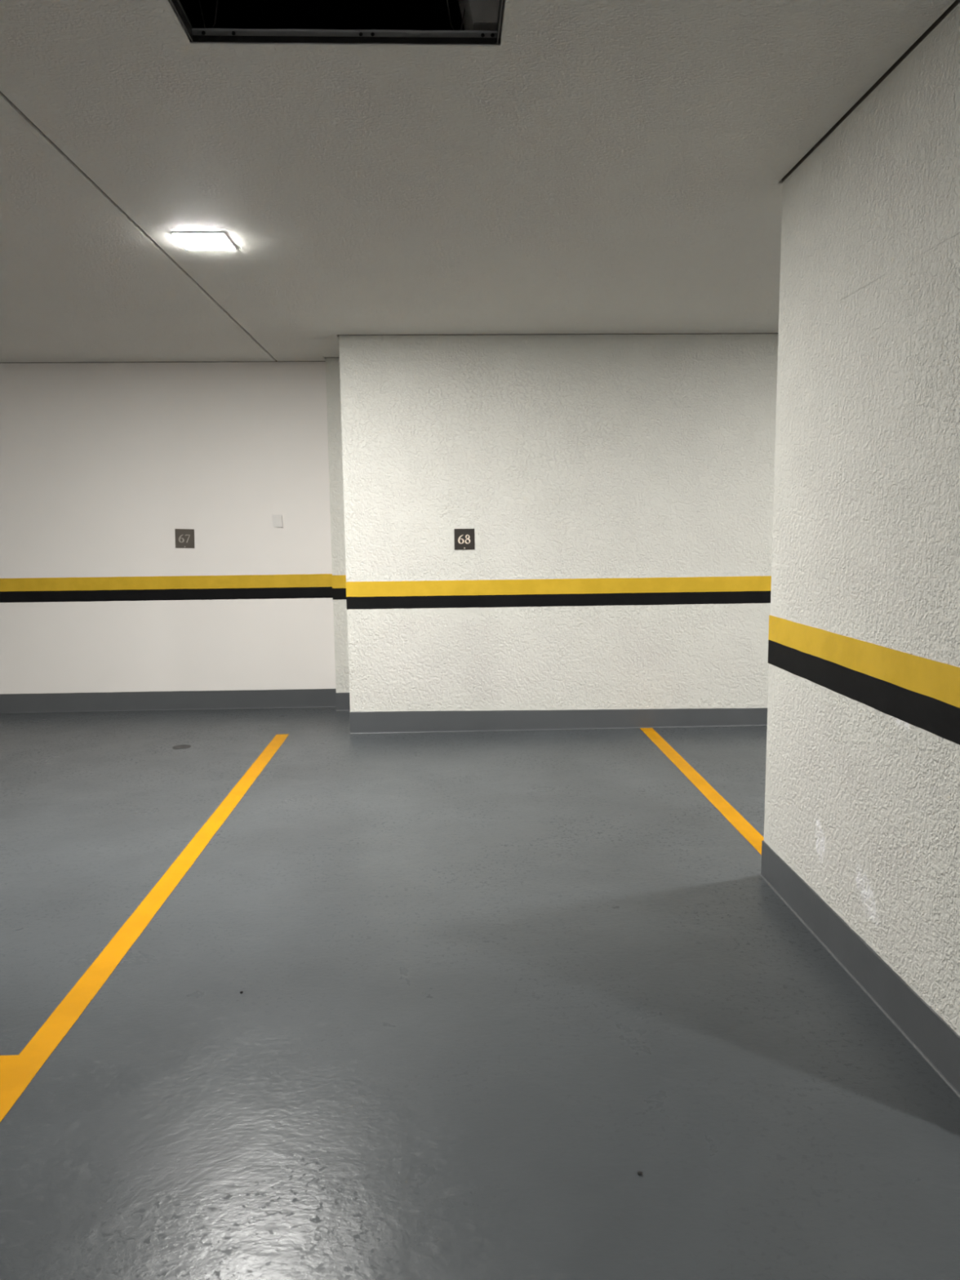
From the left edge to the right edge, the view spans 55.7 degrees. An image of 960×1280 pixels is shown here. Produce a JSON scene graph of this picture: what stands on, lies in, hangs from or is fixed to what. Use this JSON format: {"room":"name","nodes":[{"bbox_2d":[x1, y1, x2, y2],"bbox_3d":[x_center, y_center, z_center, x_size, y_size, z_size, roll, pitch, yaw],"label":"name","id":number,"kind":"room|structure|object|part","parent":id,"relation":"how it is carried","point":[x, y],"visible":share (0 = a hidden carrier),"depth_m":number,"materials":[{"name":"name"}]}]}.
{"room":"parking garage","nodes":[
{"label":"parking garage","id":0,"kind":"room"},
{"bbox_2d":[0,361,335,693],"bbox_3d":[-4.300,-0.978,7.023,6.348,3.066,0.502,-1,7,-2],"label":"wall","id":1,"kind":"structure","parent":0,"point":[101,464],"depth_m":6.86,"materials":[{"name":"paint"}]},
{"bbox_2d":[0,360,325,363],"bbox_3d":[-4.203,-2.034,6.625,6.148,0.032,0.034,-1,7,-2],"label":"trim","id":2,"kind":"structure","parent":1,"relation":"attached to","point":[276,360],"depth_m":6.71,"materials":[{"name":"grey"}]},
{"bbox_2d":[174,528,194,548],"bbox_3d":[-2.234,-0.768,6.875,0.143,0.143,0.008,1,7,-2],"label":"number plate","id":3,"kind":"object","parent":1,"relation":"attached to","point":[184,538],"visible":1,"depth_m":6.87,"materials":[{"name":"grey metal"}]},
{"bbox_2d":[272,514,283,527],"bbox_3d":[-1.531,-0.902,6.875,0.076,0.096,0.018,1,7,12],"label":"cover","id":4,"kind":"object","parent":1,"relation":"attached to","point":[277,518],"visible":1,"depth_m":6.87,"materials":[{"name":"white plastic"}]},
{"bbox_2d":[324,357,349,693],"bbox_3d":[-1.033,-1.022,7.069,0.191,3.066,0.649,-1,7,-2],"label":"wall","id":5,"kind":"structure","parent":0,"point":[335,459],"depth_m":6.76,"materials":[{"name":"paint"}]},
{"bbox_2d":[0,0,955,362],"bbox_3d":[-0.533,-1.267,0.323,12.974,0.013,12.974,-1,7,-2],"label":"ceiling","id":6,"kind":"structure","parent":0,"point":[606,166],"depth_m":3.15,"materials":[{"name":"paint"}]},
{"bbox_2d":[0,91,275,359],"bbox_3d":[-1.262,-1.264,0.336,0.024,0.003,12.880,-1,7,-2],"label":"trim","id":7,"kind":"structure","parent":6,"relation":"attached to","point":[0,91],"depth_m":3.37,"materials":[{"name":"grey"}]},
{"bbox_2d":[171,231,235,248],"bbox_3d":[-1.174,-1.701,3.875,0.216,0.007,0.216,-1,7,-2],"label":"recessed light","id":8,"kind":"object","parent":6,"relation":"in","point":[189,240],"visible":1,"depth_m":3.85,"materials":[{"name":"white plastic"}]},
{"bbox_2d":[169,0,504,45],"bbox_3d":[-0.326,-1.483,1.928,0.785,0.036,0.779,-1,7,-2],"label":"frame","id":9,"kind":"object","parent":6,"relation":"attached to","point":[224,36],"visible":1,"depth_m":2.30,"materials":[{"name":"metal"}]},
{"bbox_3d":[-0.712,-1.476,1.914,0.010,0.036,0.750,-1,7,-2],"label":"rim rail","id":10,"kind":"part","parent":9,"relation":"part of","materials":[{"name":"metal"}]},
{"bbox_3d":[-0.340,-1.531,2.309,0.785,0.036,0.010,-1,7,-2],"label":"rim rail","id":11,"kind":"part","parent":9,"relation":"part of","materials":[{"name":"metal"}]},
{"bbox_3d":[0.061,-1.489,1.942,0.010,0.036,0.750,-1,7,-2],"label":"rim rail","id":12,"kind":"part","parent":9,"relation":"part of","materials":[{"name":"metal"}]},
{"bbox_2d":[0,706,959,1279],"bbox_3d":[-0.507,1.386,0.812,13.400,0.156,13.700,-1,7,-2],"label":"floor","id":13,"kind":"structure","parent":0,"point":[491,983],"depth_m":2.55,"materials":[{"name":"grey paint"}]},
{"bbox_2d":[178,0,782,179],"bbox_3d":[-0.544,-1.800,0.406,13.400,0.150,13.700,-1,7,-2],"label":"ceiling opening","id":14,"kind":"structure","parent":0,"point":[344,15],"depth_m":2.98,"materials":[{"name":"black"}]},
{"bbox_2d":[199,0,217,28],"bbox_3d":[-0.732,-1.793,2.391,0.094,0.362,0.010,0,7,7],"label":"wire","id":15,"kind":"object","parent":14,"relation":"hanging from","point":[199,0],"visible":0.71,"depth_m":2.41,"materials":[{"name":"grey"}]},
{"bbox_2d":[446,0,465,30],"bbox_3d":[-0.052,-1.804,2.416,0.093,0.362,0.011,-2,7,-11],"label":"wire","id":16,"kind":"object","parent":14,"relation":"hanging from","point":[446,0],"visible":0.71,"depth_m":2.43,"materials":[{"name":"grey"}]},
{"bbox_2d":[457,0,504,35],"bbox_3d":[0.037,-1.791,2.413,0.294,0.390,0.208,-1,7,-2],"label":"trim","id":17,"kind":"structure","parent":14,"relation":"attached to","point":[479,15],"depth_m":2.33,"materials":[{"name":"black metal"}]},
{"bbox_2d":[338,333,777,711],"bbox_3d":[2.506,-1.030,6.808,6.865,3.066,1.434,-1,7,-2],"label":"wall","id":18,"kind":"structure","parent":0,"point":[615,492],"depth_m":6.04,"materials":[{"name":"paint"}]},
{"bbox_2d":[0,688,767,733],"bbox_3d":[-0.733,0.497,6.620,13.000,0.162,0.945,-1,7,-2],"label":"baseboard","id":19,"kind":"structure","parent":18,"relation":"attached to","point":[386,722],"depth_m":6.25,"materials":[{"name":"grey paint"}]},
{"bbox_2d":[453,528,474,549],"bbox_3d":[-0.103,-0.669,6.029,0.134,0.138,0.008,-1,7,-2],"label":"number plate","id":20,"kind":"object","parent":18,"relation":"attached to","point":[464,538],"visible":1,"depth_m":6.03,"materials":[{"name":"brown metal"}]},
{"bbox_2d":[337,333,777,336],"bbox_3d":[2.390,-2.073,6.329,6.696,0.032,0.818,-1,7,-2],"label":"trim","id":21,"kind":"structure","parent":18,"relation":"attached to","point":[681,333],"depth_m":5.89,"materials":[{"name":"grey"}]},
{"bbox_2d":[764,2,959,1035],"bbox_3d":[1.298,-0.483,2.624,0.325,3.066,1.630,-1,7,-2],"label":"wall","id":22,"kind":"structure","parent":0,"point":[862,786],"depth_m":2.62,"materials":[{"name":"paint"}]},
{"bbox_2d":[758,840,959,1098],"bbox_3d":[1.315,0.966,2.809,0.345,0.148,1.650,-1,7,-2],"label":"baseboard","id":23,"kind":"structure","parent":22,"relation":"attached to","point":[928,1033],"depth_m":2.68,"materials":[{"name":"grey paint"}]},
{"bbox_2d":[782,0,959,182],"bbox_3d":[1.285,-1.571,2.486,0.387,0.032,1.692,-1,7,-2],"label":"trim","id":24,"kind":"structure","parent":22,"relation":"attached to","point":[956,2],"depth_m":2.55,"materials":[{"name":"grey"}]}
]}

